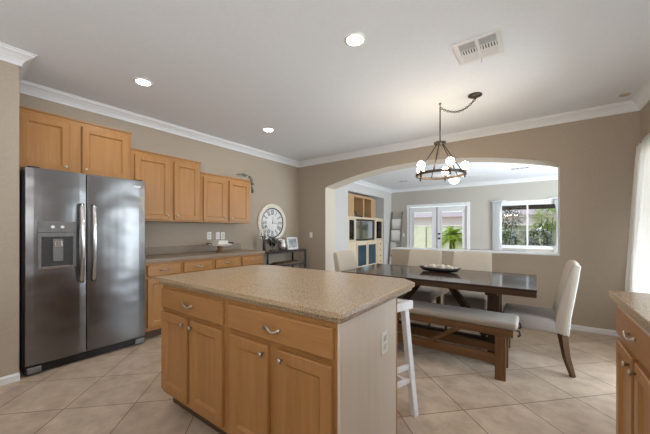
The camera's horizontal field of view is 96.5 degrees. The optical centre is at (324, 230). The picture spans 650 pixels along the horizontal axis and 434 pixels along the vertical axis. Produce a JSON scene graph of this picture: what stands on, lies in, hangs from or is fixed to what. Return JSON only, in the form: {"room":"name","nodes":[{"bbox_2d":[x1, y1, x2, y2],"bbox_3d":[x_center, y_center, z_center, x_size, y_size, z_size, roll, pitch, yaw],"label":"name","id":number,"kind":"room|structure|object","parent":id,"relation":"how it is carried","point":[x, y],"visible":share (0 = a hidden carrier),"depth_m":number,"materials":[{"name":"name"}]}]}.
{"room":"kitchen","nodes":[
{"label":"kitchen","id":0,"kind":"room"},
{"bbox_2d":[0,60,18,376],"bbox_3d":[-3.770,-0.115,1.404,0.820,2.710,3.074,0,0,36],"label":"wall","id":1,"kind":"structure","parent":0,"point":[9,73],"depth_m":2.36,"materials":[{"name":"beige paint"}]},
{"bbox_2d":[0,372,19,385],"bbox_3d":[-3.431,1.209,1.161,0.015,0.062,3.074,0,0,36],"label":"baseboard","id":2,"kind":"structure","parent":1,"relation":"attached to","point":[11,378],"depth_m":2.36,"materials":[{"name":"white paint"}]},
{"bbox_2d":[0,42,36,79],"bbox_3d":[-3.646,-1.417,1.371,0.760,0.105,3.164,0,0,36],"label":"trim","id":3,"kind":"structure","parent":1,"relation":"attached to","point":[23,59],"depth_m":2.38,"materials":[{"name":"white paint"}]},
{"bbox_2d":[19,93,298,267],"bbox_3d":[-1.889,-0.115,4.591,0.150,2.710,4.296,0,0,36],"label":"wall","id":4,"kind":"structure","parent":0,"point":[274,182],"depth_m":4.65,"materials":[{"name":"beige paint"}]},
{"bbox_2d":[19,106,131,179],"bbox_3d":[-2.648,-0.847,3.080,0.380,0.579,0.947,0,0,36],"label":"upper cabinet","id":5,"kind":"object","parent":4,"relation":"attached to","point":[47,140],"visible":0.79,"depth_m":2.94,"materials":[{"name":"brown wood"}]},
{"bbox_2d":[19,80,298,167],"bbox_3d":[-1.791,-1.417,4.521,0.090,0.105,4.296,0,0,36],"label":"trim","id":6,"kind":"structure","parent":4,"relation":"attached to","point":[25,87],"depth_m":3.66,"materials":[{"name":"white paint"}]},
{"bbox_2d":[131,148,200,222],"bbox_3d":[-2.119,-0.537,3.816,0.380,0.844,0.875,0,0,36],"label":"upper cabinet","id":7,"kind":"object","parent":4,"relation":"attached to","point":[172,184],"visible":0.86,"depth_m":3.70,"materials":[{"name":"brown wood"}]},
{"bbox_2d":[145,243,240,254],"bbox_3d":[-1.988,0.275,4.306,0.020,0.100,1.785,0,0,36],"label":"backsplash","id":8,"kind":"structure","parent":4,"relation":"attached to","point":[196,248],"depth_m":4.21,"materials":[{"name":"brown stone"}]},
{"bbox_2d":[207,232,210,239],"bbox_3d":[-1.817,0.083,4.552,0.010,0.116,0.072,0,0,36],"label":"wall outlet","id":9,"kind":"object","parent":4,"relation":"attached to","point":[208,233],"visible":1,"depth_m":4.54,"materials":[{"name":"white plastic"}]},
{"bbox_2d":[195,172,250,223],"bbox_3d":[-1.608,-0.469,4.526,0.380,0.709,0.885,0,0,36],"label":"upper cabinet","id":10,"kind":"object","parent":4,"relation":"attached to","point":[223,199],"visible":0.91,"depth_m":4.37,"materials":[{"name":"brown wood"}]},
{"bbox_2d":[237,173,253,192],"bbox_3d":[-1.307,-0.779,4.766,0.108,0.332,0.340,0,0,44],"label":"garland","id":11,"kind":"object","parent":10,"relation":"hanging from","point":[238,174],"visible":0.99,"depth_m":4.81,"materials":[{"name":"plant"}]},
{"bbox_2d":[257,204,285,239],"bbox_3d":[-1.020,-0.150,5.638,0.034,0.740,0.740,0,0,36],"label":"wall clock","id":12,"kind":"object","parent":4,"relation":"attached to","point":[274,219],"visible":0.88,"depth_m":5.64,"materials":[{"name":"white metal"}]},
{"bbox_2d":[0,318,620,433],"bbox_3d":[1.095,1.300,3.746,7.300,0.120,12.860,0,0,36],"label":"floor","id":13,"kind":"structure","parent":0,"point":[119,391],"depth_m":2.21,"materials":[{"name":"beige tile"}]},
{"bbox_2d":[19,166,144,375],"bbox_3d":[-2.486,0.344,2.979,0.724,1.793,0.940,0,0,36],"label":"refrigerator","id":14,"kind":"object","parent":13,"relation":"on","point":[82,236],"visible":0.98,"depth_m":2.71,"materials":[{"name":"silver metal"}]},
{"bbox_2d":[144,258,212,338],"bbox_3d":[-1.994,0.803,3.747,0.663,0.874,0.858,0,0,36],"label":"base cabinet","id":15,"kind":"object","parent":13,"relation":"on","point":[153,308],"visible":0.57,"depth_m":3.35,"materials":[{"name":"brown wood"}]},
{"bbox_2d":[145,243,264,262],"bbox_3d":[-1.737,0.295,4.125,0.639,0.140,1.785,0,0,36],"label":"countertop","id":16,"kind":"structure","parent":15,"relation":"on","point":[173,253],"depth_m":4.07,"materials":[{"name":"brown stone"}]},
{"bbox_2d":[206,242,232,252],"bbox_3d":[-1.565,0.251,4.331,0.353,0.146,0.349,0,0,-10],"label":"cake stand","id":17,"kind":"object","parent":16,"relation":"on","point":[220,246],"visible":0.91,"depth_m":4.26,"materials":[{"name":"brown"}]},
{"bbox_2d":[213,240,228,243],"bbox_3d":[-1.559,0.175,4.338,0.140,0.052,0.180,0,0,36],"label":"folded towel","id":18,"kind":"object","parent":17,"relation":"on","point":[216,241],"visible":1,"depth_m":4.30,"materials":[{"name":"white fabric"}]},
{"bbox_2d":[161,284,227,433],"bbox_3d":[-0.681,0.808,2.049,0.742,0.864,0.654,0,0,36],"label":"base cabinet","id":19,"kind":"object","parent":13,"relation":"on","point":[194,325],"visible":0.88,"depth_m":1.77,"materials":[{"name":"brown wood"}]},
{"bbox_2d":[157,265,414,323],"bbox_3d":[-0.277,0.350,1.971,1.547,0.050,0.955,0,0,36],"label":"countertop","id":20,"kind":"structure","parent":19,"relation":"on","point":[332,296],"depth_m":1.65,"materials":[{"name":"beige stone"}]},
{"bbox_2d":[213,253,262,269],"bbox_3d":[-1.479,0.803,4.463,0.663,0.874,0.903,0,0,36],"label":"base cabinet","id":21,"kind":"object","parent":13,"relation":"on","point":[252,259],"visible":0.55,"depth_m":4.23,"materials":[{"name":"brown wood"}]},
{"bbox_2d":[265,248,305,268],"bbox_3d":[-0.850,0.804,5.553,0.370,0.872,1.100,0,0,36],"label":"console table","id":22,"kind":"object","parent":13,"relation":"on","point":[292,262],"visible":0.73,"depth_m":5.60,"materials":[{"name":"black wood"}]},
{"bbox_2d":[257,221,267,250],"bbox_3d":[-1.108,0.100,5.119,0.198,0.535,0.133,0,0,29],"label":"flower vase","id":23,"kind":"object","parent":22,"relation":"on","point":[260,233],"visible":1,"depth_m":5.10,"materials":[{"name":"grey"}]},
{"bbox_2d":[266,237,280,250],"bbox_3d":[-0.940,0.240,5.270,0.354,0.254,0.387,0,0,-13],"label":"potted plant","id":24,"kind":"object","parent":22,"relation":"on","point":[272,242],"visible":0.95,"depth_m":5.24,"materials":[{"name":"green plant"}]},
{"bbox_2d":[277,235,286,249],"bbox_3d":[-0.817,0.230,5.585,0.233,0.276,0.156,0,0,-23],"label":"pitcher","id":25,"kind":"object","parent":22,"relation":"on","point":[282,246],"visible":0.93,"depth_m":5.53,"materials":[{"name":"ceramic"}]},
{"bbox_2d":[273,260,303,264],"bbox_3d":[-0.716,0.627,5.740,0.310,0.025,0.579,0,0,36],"label":"shelf","id":26,"kind":"object","parent":22,"relation":"attached to","point":[290,262],"depth_m":5.65,"materials":[{"name":"brown wood"}]},
{"bbox_2d":[286,237,297,248],"bbox_3d":[-0.657,0.253,5.833,0.059,0.230,0.300,0,0,36],"label":"picture frame","id":27,"kind":"object","parent":22,"relation":"on","point":[292,243],"visible":0.9,"depth_m":5.83,"materials":[{"name":"white paint"}]},
{"bbox_2d":[288,238,296,247],"bbox_3d":[-0.659,0.253,5.835,0.038,0.180,0.250,0,0,36],"label":"print","id":28,"kind":"object","parent":27,"relation":"attached to","point":[292,242],"depth_m":5.84},
{"bbox_2d":[228,297,396,433],"bbox_3d":[-0.075,0.808,1.619,0.740,0.864,0.664,0,0,36],"label":"base cabinet","id":29,"kind":"object","parent":13,"relation":"on","point":[289,373],"visible":0.94,"depth_m":1.36,"materials":[{"name":"brown wood"}]},
{"bbox_2d":[381,329,387,355],"bbox_3d":[0.312,0.585,1.516,0.010,0.116,0.072,0,0,36],"label":"wall outlet","id":30,"kind":"object","parent":29,"relation":"attached to","point":[384,335],"visible":1,"depth_m":1.51,"materials":[{"name":"white plastic"}]},
{"bbox_2d":[333,250,357,271],"bbox_3d":[0.462,0.759,3.820,0.574,0.972,0.471,0,0,36],"label":"dining chair","id":31,"kind":"object","parent":13,"relation":"on","point":[344,260],"visible":0.2,"depth_m":3.89,"materials":[{"name":"beige fabric"}]},
{"bbox_2d":[348,193,382,267],"bbox_3d":[1.088,0.095,9.223,0.668,2.290,2.320,0,0,36],"label":"media cabinet","id":32,"kind":"object","parent":13,"relation":"on","point":[367,252],"visible":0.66,"depth_m":8.97,"materials":[{"name":"brown wood"}]},
{"bbox_2d":[348,193,374,217],"bbox_3d":[0.931,-0.728,9.046,0.620,0.644,1.830,0,0,36],"label":"shelf","id":33,"kind":"object","parent":32,"relation":"attached to","point":[360,204],"depth_m":8.93,"materials":[{"name":"brown wood"}]},
{"bbox_2d":[356,219,373,240],"bbox_3d":[1.171,-0.013,9.070,0.200,0.644,1.210,0,0,36],"label":"television","id":34,"kind":"object","parent":32,"relation":"on","point":[364,228],"visible":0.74,"depth_m":9.01,"materials":[{"name":"grey"}]},
{"bbox_2d":[388,212,402,263],"bbox_3d":[2.491,0.290,10.236,0.415,1.910,0.384,0,0,36],"label":"blanket ladder","id":35,"kind":"object","parent":13,"relation":"on","point":[391,212],"visible":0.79,"depth_m":10.23,"materials":[{"name":"grey wood"}]},
{"bbox_2d":[390,242,395,253],"bbox_3d":[2.419,0.626,10.250,0.199,0.428,0.086,0,0,36],"label":"blanket","id":36,"kind":"object","parent":35,"relation":"hanging from","point":[392,244],"visible":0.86,"depth_m":10.24,"materials":[{"name":"white fabric"}]},
{"bbox_2d":[391,230,399,240],"bbox_3d":[2.506,0.176,10.277,0.308,0.368,0.086,0,0,36],"label":"blanket","id":37,"kind":"object","parent":35,"relation":"hanging from","point":[395,234],"visible":1,"depth_m":10.25,"materials":[{"name":"white fabric"}]},
{"bbox_2d":[392,219,400,228],"bbox_3d":[2.554,-0.229,10.326,0.328,0.358,0.086,0,0,36],"label":"blanket","id":38,"kind":"object","parent":35,"relation":"hanging from","point":[396,223],"visible":1,"depth_m":10.30,"materials":[{"name":"white fabric"}]},
{"bbox_2d":[397,299,418,416],"bbox_3d":[0.372,0.858,2.049,0.294,0.769,0.470,0,0,-35],"label":"counter stool","id":39,"kind":"object","parent":13,"relation":"on","point":[403,306],"visible":0.26,"depth_m":1.94,"materials":[{"name":"white paint"}]},
{"bbox_2d":[397,249,441,325],"bbox_3d":[1.284,0.759,3.939,0.471,0.972,0.574,0,0,36],"label":"dining chair","id":40,"kind":"object","parent":13,"relation":"on","point":[417,257],"visible":0.55,"depth_m":3.99,"materials":[{"name":"beige fabric"}]},
{"bbox_2d":[341,263,536,352],"bbox_3d":[1.207,0.854,3.197,1.822,0.772,0.980,0,0,36],"label":"dining table","id":41,"kind":"object","parent":13,"relation":"on","point":[494,285],"visible":0.48,"depth_m":2.89,"materials":[{"name":"brown wood"}]},
{"bbox_2d":[419,265,461,272],"bbox_3d":[1.298,0.439,3.292,0.470,0.057,0.150,0,0,36],"label":"dough bowl","id":42,"kind":"object","parent":41,"relation":"on","point":[421,266],"visible":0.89,"depth_m":3.23,"materials":[{"name":"black wood"}]},
{"bbox_2d":[397,298,521,381],"bbox_3d":[1.020,0.997,2.907,1.579,0.486,0.350,0,0,36],"label":"bench","id":43,"kind":"object","parent":13,"relation":"on","point":[501,325],"visible":0.59,"depth_m":2.62,"materials":[{"name":"brown wood"}]},
{"bbox_2d":[397,298,518,330],"bbox_3d":[1.012,0.784,2.916,1.555,0.060,0.345,0,0,36],"label":"cushion","id":44,"kind":"object","parent":43,"relation":"on","point":[490,320],"depth_m":2.62,"materials":[{"name":"beige fabric"}]},
{"bbox_2d":[443,251,491,328],"bbox_3d":[1.775,0.759,3.586,0.471,0.972,0.574,0,0,36],"label":"dining chair","id":45,"kind":"object","parent":13,"relation":"on","point":[466,260],"visible":0.51,"depth_m":3.64,"materials":[{"name":"beige fabric"}]},
{"bbox_2d":[470,249,526,251],"bbox_3d":[2.888,0.776,4.833,0.840,0.927,0.880,0,0,36],"label":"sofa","id":46,"kind":"object","parent":13,"relation":"on","point":[470,249],"visible":0.02,"depth_m":4.54,"materials":[{"name":"white fabric"}]},
{"bbox_2d":[502,260,580,377],"bbox_3d":[2.028,0.759,2.754,0.574,0.972,0.471,0,0,36],"label":"dining chair","id":47,"kind":"object","parent":13,"relation":"on","point":[556,319],"visible":0.79,"depth_m":2.50,"materials":[{"name":"grey fabric"}]},
{"bbox_2d":[616,305,649,433],"bbox_3d":[1.604,0.803,1.109,0.659,0.874,0.673,0,0,36],"label":"base cabinet","id":48,"kind":"object","parent":13,"relation":"on","point":[633,348],"visible":0.98,"depth_m":1.30,"materials":[{"name":"brown wood"}]},
{"bbox_2d":[609,290,649,332],"bbox_3d":[1.322,0.345,0.709,0.651,0.040,1.695,0,0,36],"label":"countertop","id":49,"kind":"structure","parent":48,"relation":"on","point":[637,305],"depth_m":1.30,"materials":[{"name":"beige stone"}]},
{"bbox_2d":[0,0,649,188],"bbox_3d":[1.095,-1.545,3.746,7.300,0.150,12.860,0,0,36],"label":"ceiling","id":50,"kind":"structure","parent":0,"point":[230,70],"depth_m":2.58,"materials":[{"name":"white paint"}]},
{"bbox_2d":[133,77,152,85],"bbox_3d":[-1.795,-1.464,2.864,0.164,0.009,0.164,0,0,36],"label":"recessed light","id":51,"kind":"object","parent":50,"relation":"in","point":[141,81],"visible":1,"depth_m":2.85,"materials":[{"name":"white plastic"}]},
{"bbox_2d":[263,128,273,131],"bbox_3d":[-0.823,-1.464,4.222,0.164,0.009,0.164,0,0,36],"label":"recessed light","id":52,"kind":"object","parent":50,"relation":"in","point":[264,129],"visible":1,"depth_m":4.20,"materials":[{"name":"white plastic"}]},
{"bbox_2d":[344,32,365,46],"bbox_3d":[0.232,-1.464,2.230,0.164,0.009,0.164,0,0,36],"label":"recessed light","id":53,"kind":"object","parent":50,"relation":"in","point":[354,39],"visible":1,"depth_m":2.22,"materials":[{"name":"white plastic"}]},
{"bbox_2d":[416,92,481,181],"bbox_3d":[1.358,-1.035,3.340,0.642,0.870,0.574,0,0,-4],"label":"chandelier","id":54,"kind":"object","parent":50,"relation":"hanging from","point":[450,161],"visible":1,"depth_m":3.26,"materials":[{"name":"brown metal"}]},
{"bbox_2d":[417,161,424,176],"bbox_3d":[1.083,-0.690,3.268,0.084,0.180,0.084,0,0,36],"label":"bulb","id":55,"kind":"object","parent":54,"relation":"attached to","point":[421,164],"depth_m":3.25,"materials":[{"name":"beige glass"}]},
{"bbox_2d":[442,167,448,181],"bbox_3d":[1.480,-0.690,3.570,0.084,0.180,0.084,0,0,36],"label":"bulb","id":56,"kind":"object","parent":54,"relation":"attached to","point":[445,177],"depth_m":3.56,"materials":[{"name":"beige glass"}]},
{"bbox_2d":[446,157,453,173],"bbox_3d":[1.336,-0.690,3.093,0.084,0.180,0.084,0,0,36],"label":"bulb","id":57,"kind":"object","parent":54,"relation":"attached to","point":[450,161],"depth_m":3.08,"materials":[{"name":"beige glass"}]},
{"bbox_2d":[461,161,468,176],"bbox_3d":[1.582,-0.690,3.279,0.084,0.180,0.084,0,0,36],"label":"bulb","id":58,"kind":"object","parent":54,"relation":"attached to","point":[464,165],"depth_m":3.26,"materials":[{"name":"beige glass"}]},
{"bbox_2d":[430,168,483,183],"bbox_3d":[3.084,-1.286,6.898,1.236,0.366,1.181,0,0,36],"label":"ceiling fan","id":59,"kind":"object","parent":50,"relation":"hanging from","point":[453,180],"visible":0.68,"depth_m":6.77,"materials":[{"name":"white paint"}]},
{"bbox_2d":[452,28,503,65],"bbox_3d":[1.237,-1.447,2.334,0.330,0.045,0.345,0,0,36],"label":"ceiling vent","id":60,"kind":"object","parent":50,"relation":"in","point":[488,44],"visible":1,"depth_m":2.31,"materials":[{"name":"white metal"}]},
{"bbox_2d":[510,166,529,169],"bbox_3d":[4.584,-1.464,6.829,0.380,0.010,0.200,0,0,36],"label":"ceiling vent","id":61,"kind":"object","parent":50,"relation":"in","point":[528,166],"visible":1,"depth_m":6.83,"materials":[{"name":"white metal"}]},
{"bbox_2d":[619,92,630,96],"bbox_3d":[3.244,-1.464,3.136,0.096,0.012,0.096,0,0,36],"label":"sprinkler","id":62,"kind":"object","parent":50,"relation":"attached to","point":[629,93],"visible":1,"depth_m":3.12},
{"bbox_2d":[335,183,390,263],"bbox_3d":[0.716,-0.115,8.782,0.700,2.710,4.830,0,0,36],"label":"wall","id":63,"kind":"structure","parent":0,"point":[382,199],"depth_m":8.56,"materials":[{"name":"paint"}]},
{"bbox_2d":[353,180,392,192],"bbox_3d":[1.037,-1.417,8.551,0.090,0.105,4.830,0,0,36],"label":"trim","id":64,"kind":"structure","parent":63,"relation":"attached to","point":[360,182],"depth_m":9.23,"materials":[{"name":"white paint"}]},
{"bbox_2d":[299,110,640,330],"bbox_3d":[1.600,-0.115,4.948,5.395,2.710,0.360,0,0,36],"label":"wall","id":65,"kind":"structure","parent":0,"point":[594,158],"depth_m":3.69,"materials":[{"name":"beige paint"}]},
{"bbox_2d":[299,101,639,166],"bbox_3d":[1.481,-1.417,4.756,5.125,0.105,0.090,0,0,36],"label":"trim","id":66,"kind":"structure","parent":65,"relation":"attached to","point":[627,106],"depth_m":4.09,"materials":[{"name":"white paint"}]},
{"bbox_2d":[391,247,559,255],"bbox_3d":[2.187,0.316,4.525,2.281,0.017,0.384,0,0,36],"label":"trim","id":67,"kind":"structure","parent":65,"relation":"attached to","point":[399,248],"depth_m":4.25,"materials":[{"name":"white paint"}]},
{"bbox_2d":[570,324,619,336],"bbox_3d":[2.371,1.209,4.162,2.985,0.062,0.015,0,0,36],"label":"baseboard","id":68,"kind":"structure","parent":65,"relation":"attached to","point":[572,326],"depth_m":3.51,"materials":[{"name":"white paint"}]},
{"bbox_2d":[391,180,557,263],"bbox_3d":[4.768,-0.115,8.933,7.100,2.710,0.150,0,0,36],"label":"wall","id":69,"kind":"structure","parent":0,"point":[480,198],"depth_m":8.87,"materials":[{"name":"beige paint"}]},
{"bbox_2d":[410,207,436,248],"bbox_3d":[3.354,0.215,9.928,0.901,2.010,0.057,0,0,36],"label":"door","id":70,"kind":"structure","parent":69,"relation":"in","point":[433,210],"depth_m":9.82,"materials":[{"name":"white paint"}]},
{"bbox_2d":[407,202,469,249],"bbox_3d":[3.692,0.175,9.602,2.010,2.130,0.020,0,0,36],"label":"trim","id":71,"kind":"structure","parent":69,"relation":"attached to","point":[457,203],"depth_m":9.36,"materials":[{"name":"white paint"}]},
{"bbox_2d":[437,205,466,249],"bbox_3d":[4.090,0.215,9.361,0.901,2.010,0.118,0,0,36],"label":"door","id":72,"kind":"structure","parent":69,"relation":"in","point":[463,209],"depth_m":9.36,"materials":[{"name":"white paint"}]},
{"bbox_2d":[392,175,557,192],"bbox_3d":[4.982,-1.417,8.631,6.400,0.105,0.090,0,0,36],"label":"trim","id":73,"kind":"structure","parent":69,"relation":"attached to","point":[555,177],"depth_m":8.81,"materials":[{"name":"white paint"}]},
{"bbox_2d":[491,200,506,249],"bbox_3d":[5.114,0.012,8.532,0.390,1.776,0.094,0,0,36],"label":"sheer curtain","id":74,"kind":"object","parent":69,"relation":"hanging from","point":[496,206],"visible":0.77,"depth_m":8.54,"materials":[{"name":"white fabric"}]},
{"bbox_2d":[500,199,557,249],"bbox_3d":[5.731,-0.168,8.190,1.510,1.365,0.150,0,0,36],"label":"window","id":75,"kind":"structure","parent":69,"relation":"in","point":[544,201],"depth_m":8.20,"materials":[{"name":"white paint"}]},
{"bbox_2d":[548,198,557,252],"bbox_3d":[6.234,0.012,7.726,0.450,1.776,0.092,0,0,36],"label":"sheer curtain","id":76,"kind":"object","parent":69,"relation":"hanging from","point":[554,199],"visible":0.13,"depth_m":7.74,"materials":[{"name":"white fabric"}]},
{"bbox_2d":[641,100,649,142],"bbox_3d":[1.482,-0.115,0.270,0.120,2.710,7.370,0,0,36],"label":"wall","id":77,"kind":"structure","parent":0,"point":[645,111],"depth_m":3.15,"materials":[{"name":"beige paint"}]},
{"bbox_2d":[625,133,649,293],"bbox_3d":[2.666,0.138,2.193,0.207,2.165,2.275,0,0,36],"label":"curtain","id":78,"kind":"object","parent":77,"relation":"hanging from","point":[637,279],"visible":0.68,"depth_m":2.83,"materials":[{"name":"white fabric"}]},
{"bbox_2d":[631,76,649,109],"bbox_3d":[1.397,-1.417,0.331,0.090,0.105,7.370,0,0,36],"label":"trim","id":79,"kind":"structure","parent":77,"relation":"attached to","point":[642,97],"depth_m":3.07,"materials":[{"name":"white paint"}]},
{"label":"outside","id":80,"kind":"structure","parent":0,"visible":0},
{"bbox_3d":[20.486,1.340,28.452,80.000,0.100,49.880,0,0,36],"label":"ground","id":81,"kind":"structure","parent":80,"visible":0},
{"bbox_2d":[442,226,461,248],"bbox_3d":[5.339,0.545,12.049,1.748,1.490,1.708,0,0,12],"label":"palm","id":82,"kind":"object","parent":81,"relation":"on","point":[454,237],"visible":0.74,"depth_m":11.90,"materials":[{"name":"green plant"}]},
{"bbox_2d":[414,209,553,225],"bbox_3d":[10.712,-0.410,35.415,37.200,3.399,11.400,0,0,36],"label":"house","id":83,"kind":"structure","parent":81,"relation":"on","point":[448,218],"depth_m":27.92,"materials":[{"name":"paint"}]},
{"bbox_2d":[414,225,555,248],"bbox_3d":[6.377,0.529,13.991,22.000,1.519,0.300,0,0,36],"label":"fence","id":84,"kind":"object","parent":81,"relation":"on","point":[422,235],"visible":0.09,"depth_m":13.93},
{"bbox_2d":[502,230,521,244],"bbox_3d":[6.177,0.618,9.847,0.873,1.348,0.955,0,0,36],"label":"flowering shrub","id":85,"kind":"object","parent":81,"relation":"on","point":[513,235],"visible":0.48,"depth_m":9.71,"materials":[{"name":"green plant"}]},
{"bbox_2d":[502,210,525,243],"bbox_3d":[7.510,0.148,12.074,1.506,2.290,1.008,0,0,36],"label":"flowering shrub","id":86,"kind":"object","parent":81,"relation":"on","point":[506,225],"visible":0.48,"depth_m":11.87,"materials":[{"name":"green plant"}]},
{"bbox_2d":[502,204,555,209],"bbox_3d":[7.789,0.100,9.364,4.700,2.379,2.300,0,0,36],"label":"patio cover","id":87,"kind":"object","parent":81,"relation":"on","point":[541,206],"depth_m":10.54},
{"bbox_2d":[523,226,553,245],"bbox_3d":[6.861,0.577,9.355,0.889,1.430,0.889,0,0,36],"label":"flowering shrub","id":88,"kind":"object","parent":81,"relation":"on","point":[545,235],"visible":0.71,"depth_m":9.23,"materials":[{"name":"green plant"}]},
{"bbox_2d":[530,208,555,245],"bbox_3d":[8.633,0.064,11.280,1.139,2.456,0.988,0,0,36],"label":"tree","id":89,"kind":"object","parent":81,"relation":"on","point":[547,225],"visible":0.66,"depth_m":11.20,"materials":[{"name":"green plant"}]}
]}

